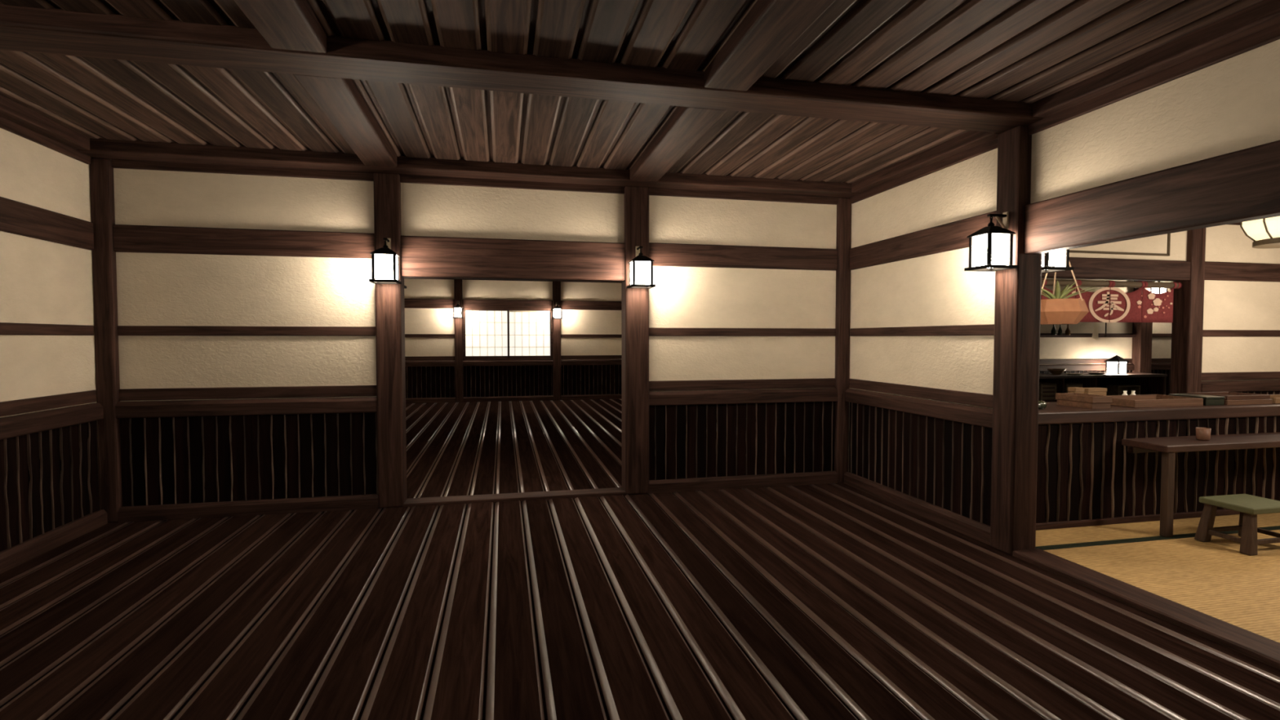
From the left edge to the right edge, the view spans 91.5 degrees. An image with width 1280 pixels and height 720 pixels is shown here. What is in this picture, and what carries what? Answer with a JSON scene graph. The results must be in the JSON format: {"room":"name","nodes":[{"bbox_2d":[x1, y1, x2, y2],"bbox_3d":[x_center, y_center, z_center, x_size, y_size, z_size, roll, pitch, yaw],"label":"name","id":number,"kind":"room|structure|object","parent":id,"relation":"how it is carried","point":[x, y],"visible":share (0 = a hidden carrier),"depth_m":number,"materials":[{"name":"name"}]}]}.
{"room":"japanese inn hall","nodes":[
{"label":"japanese inn hall","id":0,"kind":"room"},
{"bbox_2d":[0,128,99,501],"bbox_3d":[-3.479,-0.048,0.871,0.110,2.985,8.400,0,2,-12],"label":"wall","id":1,"kind":"structure","parent":0,"point":[42,282],"depth_m":4.39,"materials":[{"name":"paint"}]},
{"bbox_2d":[0,94,89,150],"bbox_3d":[-4.018,-1.602,3.814,0.125,0.100,1.810,0,2,-12],"label":"trim","id":2,"kind":"structure","parent":1,"relation":"attached to","point":[11,110],"depth_m":4.23,"materials":[{"name":"brown wood"}]},
{"bbox_2d":[0,116,90,164],"bbox_3d":[-4.079,-1.524,3.875,0.030,0.069,2.020,0,2,-12],"label":"trim","id":3,"kind":"structure","parent":1,"relation":"attached to","point":[7,125],"depth_m":4.35,"materials":[{"name":"brown wood"}]},
{"bbox_2d":[0,196,93,250],"bbox_3d":[-4.076,-0.933,3.896,0.036,0.216,2.020,0,2,-12],"label":"trim","id":4,"kind":"structure","parent":1,"relation":"attached to","point":[16,217],"depth_m":4.35,"materials":[{"name":"brown wood"}]},
{"bbox_2d":[0,322,93,335],"bbox_3d":[-4.085,-0.198,3.919,0.018,0.079,2.020,0,2,-12],"label":"trim","id":5,"kind":"structure","parent":1,"relation":"attached to","point":[6,328],"depth_m":4.38,"materials":[{"name":"brown wood"}]},
{"bbox_2d":[0,390,96,417],"bbox_3d":[-4.084,0.318,3.937,0.020,0.094,2.020,0,2,-12],"label":"trim","id":6,"kind":"structure","parent":1,"relation":"attached to","point":[40,403],"depth_m":4.37,"materials":[{"name":"brown wood"}]},
{"bbox_2d":[0,420,99,551],"bbox_3d":[-4.082,0.865,3.956,0.023,0.770,2.016,0,2,-12],"label":"trim","id":7,"kind":"structure","parent":1,"relation":"attached to","point":[49,479],"depth_m":4.38,"materials":[{"name":"brown wood"}]},
{"bbox_2d":[0,402,103,439],"bbox_3d":[-4.064,0.438,3.946,0.062,0.132,2.020,0,2,-12],"label":"trim","id":8,"kind":"structure","parent":1,"relation":"attached to","point":[16,425],"depth_m":4.35,"materials":[{"name":"brown wood"}]},
{"bbox_2d":[0,509,107,573],"bbox_3d":[-4.061,1.281,3.975,0.068,0.116,2.020,0,2,-12],"label":"baseboard","id":9,"kind":"structure","parent":1,"relation":"attached to","point":[15,556],"depth_m":4.35,"materials":[{"name":"brown wood"}]},
{"bbox_2d":[404,278,621,373],"bbox_3d":[-3.090,-0.524,14.726,6.830,2.985,0.110,0,2,-12],"label":"wall","id":10,"kind":"structure","parent":0,"point":[417,321],"depth_m":14.68,"materials":[{"name":"paint"}]},
{"bbox_2d":[404,298,454,308],"bbox_3d":[-5.289,-1.286,14.140,2.075,0.216,0.036,0,2,-12],"label":"trim","id":11,"kind":"structure","parent":10,"relation":"attached to","point":[409,303],"depth_m":14.23,"materials":[{"name":"brown wood"}]},
{"bbox_2d":[404,360,454,366],"bbox_3d":[-5.286,0.086,14.175,2.075,0.132,0.062,0,2,-12],"label":"trim","id":12,"kind":"structure","parent":10,"relation":"attached to","point":[407,363],"depth_m":14.25,"materials":[{"name":"brown wood"}]},
{"bbox_2d":[405,366,455,398],"bbox_3d":[-5.290,0.512,14.208,2.071,0.770,0.023,0,2,-12],"label":"trim","id":13,"kind":"structure","parent":10,"relation":"attached to","point":[420,381],"depth_m":14.31,"materials":[{"name":"brown wood"}]},
{"bbox_2d":[405,397,455,403],"bbox_3d":[-5.286,0.930,14.201,2.075,0.116,0.068,0,2,-12],"label":"baseboard","id":14,"kind":"structure","parent":10,"relation":"attached to","point":[422,400],"depth_m":14.28,"materials":[{"name":"brown wood"}]},
{"bbox_2d":[453,279,463,402],"bbox_3d":[-4.195,-0.469,14.441,0.180,2.895,0.175,0,2,-12],"label":"trim","id":15,"kind":"structure","parent":10,"relation":"attached to","point":[458,291],"depth_m":14.36,"materials":[{"name":"brown wood"}]},
{"bbox_2d":[462,307,552,360],"bbox_3d":[-3.095,-0.594,14.666,2.067,1.250,0.080,0,2,-12],"label":"window","id":16,"kind":"structure","parent":10,"relation":"in","point":[486,331],"depth_m":14.64,"materials":[{"name":"white paper"}]},
{"bbox_2d":[462,365,552,396],"bbox_3d":[-3.092,0.495,14.691,2.063,0.770,0.023,0,2,-12],"label":"trim","id":17,"kind":"structure","parent":10,"relation":"attached to","point":[478,380],"depth_m":14.68,"materials":[{"name":"brown wood"}]},
{"bbox_2d":[462,299,552,308],"bbox_3d":[-3.091,-1.302,14.624,2.067,0.216,0.036,0,2,-12],"label":"trim","id":18,"kind":"structure","parent":10,"relation":"attached to","point":[466,303],"depth_m":14.61,"materials":[{"name":"brown wood"}]},
{"bbox_2d":[462,360,552,366],"bbox_3d":[-3.088,0.069,14.659,2.067,0.132,0.062,0,2,-12],"label":"trim","id":19,"kind":"structure","parent":10,"relation":"attached to","point":[513,362],"depth_m":14.64,"materials":[{"name":"brown wood"}]},
{"bbox_2d":[465,355,551,359],"bbox_3d":[-3.092,-0.051,14.675,2.067,0.094,0.020,0,2,-12],"label":"trim","id":20,"kind":"structure","parent":10,"relation":"attached to","point":[466,357],"depth_m":14.66,"materials":[{"name":"brown wood"}]},
{"bbox_2d":[463,395,553,402],"bbox_3d":[-3.087,0.913,14.685,2.067,0.116,0.068,0,2,-12],"label":"baseboard","id":21,"kind":"structure","parent":10,"relation":"attached to","point":[549,397],"depth_m":14.65,"materials":[{"name":"brown wood"}]},
{"bbox_2d":[552,280,560,399],"bbox_3d":[-1.995,-0.486,14.925,0.190,2.895,0.175,0,2,-12],"label":"trim","id":22,"kind":"structure","parent":10,"relation":"attached to","point":[556,284],"depth_m":14.85,"materials":[{"name":"brown wood"}]},
{"bbox_2d":[560,300,621,310],"bbox_3d":[-0.871,-1.319,15.113,2.098,0.216,0.036,0,2,-12],"label":"trim","id":23,"kind":"structure","parent":10,"relation":"attached to","point":[565,304],"depth_m":15.02,"materials":[{"name":"brown wood"}]},
{"bbox_2d":[560,359,621,365],"bbox_3d":[-0.869,0.053,15.147,2.098,0.132,0.062,0,2,-12],"label":"trim","id":24,"kind":"structure","parent":10,"relation":"attached to","point":[580,362],"depth_m":15.06,"materials":[{"name":"brown wood"}]},
{"bbox_2d":[560,364,622,395],"bbox_3d":[-0.873,0.479,15.180,2.094,0.770,0.023,0,2,-12],"label":"trim","id":25,"kind":"structure","parent":10,"relation":"attached to","point":[575,380],"depth_m":15.11,"materials":[{"name":"brown wood"}]},
{"bbox_2d":[560,394,622,399],"bbox_3d":[-0.868,0.896,15.173,2.098,0.116,0.068,0,2,-12],"label":"baseboard","id":26,"kind":"structure","parent":10,"relation":"attached to","point":[588,397],"depth_m":15.08,"materials":[{"name":"brown wood"}]},
{"bbox_2d":[0,0,1263,183],"bbox_3d":[4.870,-1.811,7.414,19.275,0.090,17.700,0,2,-12],"label":"ceiling","id":27,"kind":"structure","parent":0,"point":[1028,51],"depth_m":3.57,"materials":[{"name":"brown wood"}]},
{"bbox_2d":[233,0,326,53],"bbox_3d":[-1.050,-1.478,0.194,0.255,0.099,5.930,0,2,-12],"label":"trim","id":28,"kind":"structure","parent":27,"relation":"attached to","point":[286,24],"depth_m":2.83,"materials":[{"name":"brown wood"}]},
{"bbox_2d":[293,74,396,167],"bbox_3d":[-1.946,-1.618,4.262,0.255,0.099,1.825,0,2,-12],"label":"trim","id":29,"kind":"structure","parent":27,"relation":"attached to","point":[340,100],"depth_m":4.00,"materials":[{"name":"brown wood"}]},
{"bbox_2d":[630,106,727,181],"bbox_3d":[0.230,-1.634,4.741,0.260,0.099,1.825,0,2,-12],"label":"beam","id":30,"kind":"structure","parent":27,"relation":"attached to","point":[686,126],"depth_m":4.52,"materials":[{"name":"brown wood"}]},
{"bbox_2d":[704,0,835,91],"bbox_3d":[1.126,-1.494,0.673,0.260,0.099,5.930,0,2,-12],"label":"trim","id":31,"kind":"structure","parent":27,"relation":"attached to","point":[771,27],"depth_m":2.99,"materials":[{"name":"brown wood"}]},
{"bbox_2d":[1040,262,1099,324],"bbox_3d":[3.710,-1.009,5.515,0.594,1.383,0.497,-1,2,-31],"label":"hanging planter","id":32,"kind":"object","parent":27,"relation":"hanging from","point":[1057,309],"visible":0.8,"depth_m":5.37,"materials":[{"name":"ceramic"}]},
{"bbox_2d":[1240,216,1279,248],"bbox_3d":[4.814,-1.261,4.603,0.514,0.815,0.512,-1,2,-36],"label":"paper lantern","id":33,"kind":"object","parent":27,"relation":"hanging from","point":[1264,233],"visible":0.56,"depth_m":4.61,"materials":[{"name":"beige paper"}]},
{"bbox_2d":[0,399,1279,719],"bbox_3d":[-1.197,1.308,6.185,6.850,0.090,17.700,0,2,-12],"label":"floor","id":34,"kind":"structure","parent":0,"point":[839,601],"depth_m":3.29,"materials":[{"name":"brown wood"}]},
{"bbox_2d":[113,168,1279,497],"bbox_3d":[2.274,-0.241,6.491,13.765,2.985,0.110,0,2,-12],"label":"wall","id":35,"kind":"structure","parent":0,"point":[153,289],"depth_m":5.49,"materials":[{"name":"paint"}]},
{"bbox_2d":[89,157,122,522],"bbox_3d":[-4.261,-0.144,4.999,0.137,2.895,0.120,0,2,-12],"label":"trim","id":36,"kind":"structure","parent":35,"relation":"attached to","point":[101,171],"depth_m":4.95,"materials":[{"name":"brown wood"}]},
{"bbox_2d":[111,159,373,181],"bbox_3d":[-3.239,-1.569,5.160,1.954,0.069,0.030,0,2,-12],"label":"trim","id":37,"kind":"structure","parent":35,"relation":"attached to","point":[116,163],"depth_m":5.13,"materials":[{"name":"brown wood"}]},
{"bbox_2d":[112,224,374,258],"bbox_3d":[-3.238,-0.978,5.177,1.954,0.216,0.036,0,2,-12],"label":"trim","id":38,"kind":"structure","parent":35,"relation":"attached to","point":[126,238],"depth_m":5.15,"materials":[{"name":"brown wood"}]},
{"bbox_2d":[115,396,377,418],"bbox_3d":[-3.236,0.394,5.212,1.954,0.132,0.062,0,2,-12],"label":"trim","id":39,"kind":"structure","parent":35,"relation":"attached to","point":[220,407],"depth_m":5.17,"materials":[{"name":"brown wood"}]},
{"bbox_2d":[116,325,375,335],"bbox_3d":[-3.240,-0.243,5.211,1.954,0.079,0.018,0,2,-12],"label":"trim","id":40,"kind":"structure","parent":35,"relation":"attached to","point":[121,330],"depth_m":5.18,"materials":[{"name":"brown wood"}]},
{"bbox_2d":[118,385,376,400],"bbox_3d":[-3.240,0.274,5.228,1.954,0.094,0.020,0,2,-12],"label":"trim","id":41,"kind":"structure","parent":35,"relation":"attached to","point":[176,393],"depth_m":5.20,"materials":[{"name":"brown wood"}]},
{"bbox_2d":[118,493,378,522],"bbox_3d":[-3.235,1.238,5.237,1.954,0.116,0.068,0,2,-12],"label":"baseboard","id":42,"kind":"structure","parent":35,"relation":"attached to","point":[335,503],"depth_m":5.20,"materials":[{"name":"brown wood"}]},
{"bbox_2d":[120,412,377,506],"bbox_3d":[-3.240,0.820,5.244,1.950,0.770,0.023,0,2,-12],"label":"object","id":43,"kind":"structure","parent":35,"relation":"attached to","point":[268,456],"depth_m":5.23,"materials":[{"name":"brown wood"}]},
{"bbox_2d":[368,237,402,284],"bbox_3d":[-2.138,-0.845,5.242,0.224,0.392,0.234,0,2,-12],"label":"wall lantern","id":44,"kind":"object","parent":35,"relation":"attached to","point":[384,261],"visible":1,"depth_m":5.16,"materials":[{"name":"black metal"}]},
{"bbox_2d":[373,172,407,507],"bbox_3d":[-2.195,-0.161,5.489,0.210,2.895,0.220,0,2,-12],"label":"trim","id":45,"kind":"structure","parent":35,"relation":"attached to","point":[389,298],"depth_m":5.39,"materials":[{"name":"brown wood"}]},
{"bbox_2d":[75,137,859,198],"bbox_3d":[-1.073,-1.661,5.516,6.610,0.100,0.260,0,2,-12],"label":"trim","id":46,"kind":"structure","parent":35,"relation":"attached to","point":[101,148],"depth_m":5.30,"materials":[{"name":"brown wood"}]},
{"bbox_2d":[399,174,625,194],"bbox_3d":[-1.116,-1.585,5.627,1.998,0.069,0.030,0,2,-12],"label":"trim","id":47,"kind":"structure","parent":35,"relation":"attached to","point":[403,178],"depth_m":5.60,"materials":[{"name":"brown wood"}]},
{"bbox_2d":[400,235,625,282],"bbox_3d":[-1.128,-0.914,5.704,1.998,0.353,0.180,0,2,-12],"label":"trim","id":48,"kind":"structure","parent":35,"relation":"attached to","point":[421,256],"depth_m":5.61,"materials":[{"name":"brown wood"}]},
{"bbox_2d":[402,487,626,508],"bbox_3d":[-1.124,1.274,5.769,2.005,0.048,0.190,0,2,-12],"label":"trim","id":49,"kind":"structure","parent":35,"relation":"attached to","point":[411,502],"depth_m":5.72,"materials":[{"name":"brown wood"}]},
{"bbox_2d":[621,186,648,494],"bbox_3d":[-0.046,-0.177,5.962,0.229,2.895,0.220,0,2,-12],"label":"trim","id":50,"kind":"structure","parent":35,"relation":"attached to","point":[634,301],"depth_m":5.86,"materials":[{"name":"brown wood"}]},
{"bbox_2d":[626,246,655,288],"bbox_3d":[0.006,-0.861,5.714,0.224,0.392,0.234,0,2,-12],"label":"wall lantern","id":51,"kind":"object","parent":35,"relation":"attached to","point":[641,267],"visible":1,"depth_m":5.64,"materials":[{"name":"black metal"}]},
{"bbox_2d":[648,401,835,479],"bbox_3d":[1.038,0.788,6.185,1.966,0.770,0.023,0,2,-12],"label":"wainscoting","id":52,"kind":"structure","parent":35,"relation":"attached to","point":[778,437],"depth_m":6.17,"materials":[{"name":"brown wood"}]},
{"bbox_2d":[648,377,835,391],"bbox_3d":[1.038,0.241,6.169,1.970,0.094,0.020,0,2,-12],"label":"trim","id":53,"kind":"structure","parent":35,"relation":"attached to","point":[664,385],"depth_m":6.15,"materials":[{"name":"brown wood"}]},
{"bbox_2d":[648,327,835,336],"bbox_3d":[1.037,-0.275,6.152,1.970,0.079,0.018,0,2,-12],"label":"trim","id":54,"kind":"structure","parent":35,"relation":"attached to","point":[652,331],"depth_m":6.14,"materials":[{"name":"brown wood"}]},
{"bbox_2d":[648,242,837,270],"bbox_3d":[1.039,-1.010,6.118,1.970,0.216,0.036,0,2,-12],"label":"trim","id":55,"kind":"structure","parent":35,"relation":"attached to","point":[678,255],"depth_m":6.09,"materials":[{"name":"brown wood"}]},
{"bbox_2d":[648,387,837,405],"bbox_3d":[1.042,0.362,6.153,1.970,0.132,0.062,0,2,-12],"label":"trim","id":56,"kind":"structure","parent":35,"relation":"attached to","point":[830,394],"depth_m":6.12,"materials":[{"name":"brown wood"}]},
{"bbox_2d":[648,471,837,493],"bbox_3d":[1.043,1.205,6.179,1.970,0.116,0.068,0,2,-12],"label":"baseboard","id":57,"kind":"structure","parent":35,"relation":"attached to","point":[678,485],"depth_m":6.14,"materials":[{"name":"brown wood"}]},
{"bbox_2d":[648,187,838,204],"bbox_3d":[1.039,-1.601,6.101,1.970,0.069,0.030,0,2,-12],"label":"trim","id":58,"kind":"structure","parent":35,"relation":"attached to","point":[652,191],"depth_m":6.08,"materials":[{"name":"brown wood"}]},
{"bbox_2d":[834,197,851,482],"bbox_3d":[2.063,-0.192,6.388,0.133,2.895,0.125,0,2,-12],"label":"trim","id":59,"kind":"structure","parent":35,"relation":"attached to","point":[841,419],"depth_m":6.33,"materials":[{"name":"brown wood"}]},
{"bbox_2d":[1041,257,1191,281],"bbox_3d":[4.316,-1.029,6.899,4.280,0.223,0.180,0,2,-12],"label":"trim","id":60,"kind":"structure","parent":35,"relation":"attached to","point":[1097,268],"depth_m":7.08,"materials":[{"name":"brown wood"}]},
{"bbox_2d":[1069,233,1170,256],"bbox_3d":[5.348,-1.387,7.059,1.630,0.372,0.025,0,2,-12],"label":"framed panel","id":61,"kind":"object","parent":35,"relation":"attached to","point":[1157,245],"visible":0.25,"depth_m":7.13,"materials":[{"name":"paint"}]},
{"bbox_2d":[1169,227,1205,394],"bbox_3d":[6.504,-0.227,7.413,0.207,2.895,0.210,0,2,-12],"label":"trim","id":62,"kind":"structure","parent":35,"relation":"attached to","point":[1187,329],"depth_m":7.32,"materials":[{"name":"brown wood"}]},
{"bbox_2d":[1200,379,1279,392],"bbox_3d":[7.769,0.311,7.633,2.350,0.132,0.062,0,2,-12],"label":"trim","id":63,"kind":"structure","parent":35,"relation":"attached to","point":[1265,384],"depth_m":7.49,"materials":[{"name":"brown wood"}]},
{"bbox_2d":[1201,371,1279,380],"bbox_3d":[7.764,0.190,7.649,2.350,0.094,0.020,0,2,-12],"label":"trim","id":64,"kind":"structure","parent":35,"relation":"attached to","point":[1262,375],"depth_m":7.52,"materials":[{"name":"brown wood"}]},
{"bbox_2d":[1202,329,1279,336],"bbox_3d":[7.764,-0.326,7.632,2.350,0.079,0.018,0,2,-12],"label":"trim","id":65,"kind":"structure","parent":35,"relation":"attached to","point":[1206,332],"depth_m":7.51,"materials":[{"name":"brown wood"}]},
{"bbox_2d":[1204,261,1279,282],"bbox_3d":[7.766,-1.061,7.598,2.350,0.216,0.036,0,2,-12],"label":"trim","id":66,"kind":"structure","parent":35,"relation":"attached to","point":[1218,271],"depth_m":7.46,"materials":[{"name":"brown wood"}]},
{"bbox_2d":[848,39,1279,471],"bbox_3d":[3.084,-0.097,2.315,0.110,2.985,8.400,0,2,-12],"label":"wall","id":67,"kind":"structure","parent":0,"point":[1232,104],"depth_m":4.58,"materials":[{"name":"paint"}]},
{"bbox_2d":[0,3,1044,133],"bbox_3d":[-0.623,-1.589,3.474,6.610,0.102,0.305,0,2,-12],"label":"ceiling beam","id":68,"kind":"structure","parent":67,"relation":"attached to","point":[22,28],"depth_m":3.34,"materials":[{"name":"brown wood"}]},
{"bbox_2d":[843,471,990,545],"bbox_3d":[2.324,1.232,5.401,0.068,0.116,1.978,0,2,-12],"label":"baseboard","id":69,"kind":"structure","parent":67,"relation":"attached to","point":[974,529],"depth_m":5.16,"materials":[{"name":"brown wood"}]},
{"bbox_2d":[844,388,992,428],"bbox_3d":[2.327,0.389,5.373,0.062,0.132,1.978,0,2,-12],"label":"trim","id":70,"kind":"structure","parent":67,"relation":"attached to","point":[966,414],"depth_m":5.14,"materials":[{"name":"brown wood"}]},
{"bbox_2d":[848,402,992,525],"bbox_3d":[2.345,0.815,5.392,0.023,0.770,1.974,0,2,-12],"label":"trim","id":71,"kind":"structure","parent":67,"relation":"attached to","point":[944,464],"depth_m":5.20,"materials":[{"name":"brown wood"}]},
{"bbox_2d":[848,378,992,408],"bbox_3d":[2.347,0.269,5.373,0.020,0.094,1.978,0,2,-12],"label":"trim","id":72,"kind":"structure","parent":67,"relation":"attached to","point":[946,395],"depth_m":5.17,"materials":[{"name":"brown wood"}]},
{"bbox_2d":[849,324,994,336],"bbox_3d":[2.348,-0.248,5.356,0.018,0.079,1.978,0,2,-12],"label":"trim","id":73,"kind":"structure","parent":67,"relation":"attached to","point":[986,329],"depth_m":5.15,"materials":[{"name":"brown wood"}]},
{"bbox_2d":[848,210,996,270],"bbox_3d":[2.340,-0.983,5.329,0.036,0.216,1.978,0,2,-12],"label":"trim","id":74,"kind":"structure","parent":67,"relation":"attached to","point":[952,236],"depth_m":5.22,"materials":[{"name":"brown wood"}]},
{"bbox_2d":[850,137,997,204],"bbox_3d":[2.342,-1.574,5.309,0.030,0.069,1.978,0,2,-12],"label":"trim","id":75,"kind":"structure","parent":67,"relation":"attached to","point":[992,144],"depth_m":5.10,"materials":[{"name":"brown wood"}]},
{"bbox_2d":[851,130,999,193],"bbox_3d":[2.316,-1.650,5.207,0.125,0.100,1.810,0,2,-12],"label":"trim","id":76,"kind":"structure","parent":67,"relation":"attached to","point":[969,140],"depth_m":5.03,"materials":[{"name":"brown wood"}]},
{"bbox_2d":[964,211,1017,271],"bbox_3d":[2.382,-0.810,4.226,0.234,0.392,0.224,0,2,-12],"label":"wall lantern","id":77,"kind":"object","parent":67,"relation":"attached to","point":[991,246],"visible":1,"depth_m":4.16,"materials":[{"name":"black metal"}]},
{"bbox_2d":[990,124,1041,555],"bbox_3d":[2.598,-0.120,4.301,0.205,2.895,0.198,0,2,-12],"label":"pillar","id":78,"kind":"structure","parent":67,"relation":"attached to","point":[1017,307],"depth_m":4.23,"materials":[{"name":"brown wood"}]},
{"bbox_2d":[1041,248,1073,273],"bbox_3d":[2.817,-0.813,4.322,0.234,0.392,0.224,0,2,-12],"label":"wall lantern","id":79,"kind":"object","parent":67,"relation":"attached to","point":[1055,261],"visible":0.3,"depth_m":4.25,"materials":[{"name":"black metal"}]},
{"bbox_2d":[1012,548,1279,669],"bbox_3d":[2.887,1.366,3.117,0.215,0.066,2.352,0,2,-12],"label":"trim","id":80,"kind":"structure","parent":67,"relation":"attached to","point":[1260,648],"depth_m":3.33,"materials":[{"name":"brown wood"}]},
{"bbox_2d":[1023,140,1279,253],"bbox_3d":[2.857,-0.838,3.137,0.120,0.326,2.152,0,2,-12],"label":"trim","id":81,"kind":"structure","parent":67,"relation":"attached to","point":[1242,185],"depth_m":3.29,"materials":[{"name":"brown wood"}]},
{"bbox_2d":[1027,22,1279,134],"bbox_3d":[2.827,-1.498,3.108,0.030,0.069,2.152,0,2,-12],"label":"trim","id":82,"kind":"structure","parent":67,"relation":"attached to","point":[1270,34],"depth_m":3.28,"materials":[{"name":"brown wood"}]},
{"bbox_2d":[1032,0,1279,118],"bbox_3d":[3.214,-1.510,1.127,0.125,0.100,5.920,0,2,-12],"label":"trim","id":83,"kind":"structure","parent":67,"relation":"attached to","point":[1263,15],"depth_m":3.20,"materials":[{"name":"brown wood"}]},
{"bbox_2d":[1039,278,1172,364],"bbox_3d":[7.349,-0.434,12.111,12.435,2.985,0.110,0,2,-12],"label":"wall","id":84,"kind":"structure","parent":0,"point":[1051,348],"depth_m":12.45,"materials":[{"name":"paint"}]},
{"bbox_2d":[1039,358,1132,364],"bbox_3d":[5.634,0.052,11.683,8.895,0.094,0.020,0,2,-12],"label":"trim","id":85,"kind":"structure","parent":84,"relation":"attached to","point":[1041,361],"depth_m":12.32,"materials":[{"name":"brown wood"}]},
{"bbox_2d":[1039,363,1134,371],"bbox_3d":[5.639,0.172,11.667,8.895,0.132,0.062,0,2,-12],"label":"trim","id":86,"kind":"structure","parent":84,"relation":"attached to","point":[1131,366],"depth_m":12.30,"materials":[{"name":"brown wood"}]},
{"bbox_2d":[1131,280,1152,373],"bbox_3d":[10.135,-0.406,12.607,0.300,2.895,0.220,0,2,-12],"label":"trim","id":87,"kind":"structure","parent":84,"relation":"attached to","point":[1141,354],"depth_m":12.51,"materials":[{"name":"brown wood"}]},
{"bbox_3d":[8.516,1.303,6.634,12.335,0.069,11.200,0,2,-12],"label":"floor","id":88,"kind":"structure","parent":0,"visible":0},
{"bbox_2d":[1038,372,1167,402],"bbox_3d":[8.445,0.679,11.904,3.200,0.815,0.660,0,2,-12],"label":"base cabinet","id":89,"kind":"object","parent":88,"relation":"on","point":[1149,383],"visible":0.27,"depth_m":11.92,"materials":[{"name":"brown wood"}]},
{"bbox_2d":[1038,382,1056,399],"bbox_3d":[7.456,0.581,11.601,0.340,0.300,0.360,0,2,-12],"label":"crate","id":90,"kind":"object","parent":89,"relation":"on","point":[1047,391],"visible":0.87,"depth_m":11.43,"materials":[{"name":"brown wood"}]},
{"bbox_2d":[1103,355,1129,373],"bbox_3d":[9.272,0.083,12.127,0.290,0.360,0.290,-1,2,-19],"label":"lantern","id":91,"kind":"object","parent":89,"relation":"on","point":[1116,364],"visible":0.91,"depth_m":12.05,"materials":[{"name":"black metal"}]},
{"bbox_2d":[1106,384,1140,395],"bbox_3d":[9.271,0.601,11.960,0.520,0.235,0.240,0,2,-12],"label":"crate","id":92,"kind":"object","parent":89,"relation":"on","point":[1112,389],"visible":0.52,"depth_m":11.95,"materials":[{"name":"brown wood"}]},
{"bbox_2d":[1035,512,1279,548],"bbox_3d":[4.434,1.286,5.408,3.834,0.048,1.437,0,2,-12],"label":"mat","id":93,"kind":"object","parent":88,"relation":"on","point":[1060,537],"visible":0.1,"depth_m":4.69,"materials":[{"name":"wicker"}]},
{"bbox_2d":[1035,401,1279,530],"bbox_3d":[5.783,0.808,5.623,6.500,0.891,0.645,0,2,-12],"label":"bar counter","id":94,"kind":"object","parent":93,"relation":"on","point":[1086,477],"depth_m":4.91,"materials":[{"name":"brown wood"}]},
{"bbox_2d":[1057,399,1110,408],"bbox_3d":[3.611,0.357,5.080,0.180,0.046,0.320,0,2,-12],"label":"wooden tray","id":95,"kind":"object","parent":94,"relation":"on","point":[1063,402],"visible":0.84,"depth_m":4.97,"materials":[{"name":"brown wood"}]},
{"bbox_2d":[1055,392,1112,403],"bbox_3d":[3.611,0.308,5.078,0.190,0.050,0.340,0,2,-12],"label":"wooden tray","id":96,"kind":"object","parent":95,"relation":"on","point":[1083,397],"visible":1,"depth_m":5.01,"materials":[{"name":"brown wood"}]},
{"bbox_2d":[1109,394,1203,408],"bbox_3d":[4.256,0.343,5.242,0.700,0.062,0.380,0,2,-12],"label":"wooden tray","id":97,"kind":"object","parent":94,"relation":"on","point":[1144,400],"visible":0.82,"depth_m":5.10,"materials":[{"name":"brown wood"}]},
{"bbox_2d":[1038,401,1279,424],"bbox_3d":[5.783,0.407,5.609,6.500,0.090,0.645,0,2,-12],"label":"countertop","id":98,"kind":"structure","parent":94,"relation":"on","point":[1054,413],"depth_m":4.92,"materials":[{"name":"brown wood"}]},
{"bbox_2d":[1168,393,1225,405],"bbox_3d":[4.733,0.336,5.306,0.200,0.072,0.300,0,2,-12],"label":"box","id":99,"kind":"object","parent":94,"relation":"on","point":[1208,400],"visible":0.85,"depth_m":5.17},
{"bbox_2d":[1223,399,1272,404],"bbox_3d":[5.095,0.348,5.407,0.490,0.040,0.340,0,2,-12],"label":"wooden tray","id":100,"kind":"object","parent":94,"relation":"on","point":[1247,402],"visible":0.47,"depth_m":5.24,"materials":[{"name":"brown wood"}]},
{"bbox_2d":[1186,391,1270,399],"bbox_3d":[5.095,0.310,5.405,0.470,0.036,0.320,0,2,-12],"label":"wooden tray","id":101,"kind":"object","parent":100,"relation":"on","point":[1228,395],"visible":0.83,"depth_m":5.30,"materials":[{"name":"brown wood"}]},
{"bbox_2d":[1121,431,1279,537],"bbox_3d":[4.929,0.941,4.938,2.400,0.672,0.366,0,2,-12],"label":"bar table","id":102,"kind":"object","parent":93,"relation":"on","point":[1168,446],"visible":1,"depth_m":4.60,"materials":[{"name":"brown wood"}]},
{"bbox_2d":[1040,527,1279,643],"bbox_3d":[4.811,1.343,3.749,3.812,0.048,1.960,0,2,-12],"label":"mat","id":103,"kind":"object","parent":88,"relation":"on","point":[1213,578],"visible":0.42,"depth_m":3.87,"materials":[{"name":"wicker"}]},
{"bbox_2d":[1194,493,1279,555],"bbox_3d":[4.255,1.141,4.363,0.476,0.312,0.351,0,2,-12],"label":"stool","id":104,"kind":"object","parent":103,"relation":"on","point":[1249,506],"visible":1,"depth_m":4.32,"materials":[{"name":"green fabric"}]},
{"bbox_3d":[4.271,-0.210,6.922,0.200,2.895,0.210,0,2,-12],"label":"trim","id":105,"kind":"structure","parent":0,"visible":0},
{"bbox_2d":[1041,279,1182,288],"bbox_3d":[5.379,-0.875,7.169,2.076,0.076,0.078,0,2,-12],"label":"curtain rod","id":106,"kind":"object","parent":105,"relation":"attached to","point":[1050,282],"visible":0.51,"depth_m":7.16,"materials":[{"name":"brown wood"}]},
{"bbox_2d":[1040,278,1177,323],"bbox_3d":[5.401,-0.672,7.181,1.864,0.489,0.083,0,2,-12],"label":"curtain","id":107,"kind":"object","parent":106,"relation":"hanging from","point":[1109,304],"visible":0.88,"depth_m":7.22,"materials":[{"name":"red fabric"}]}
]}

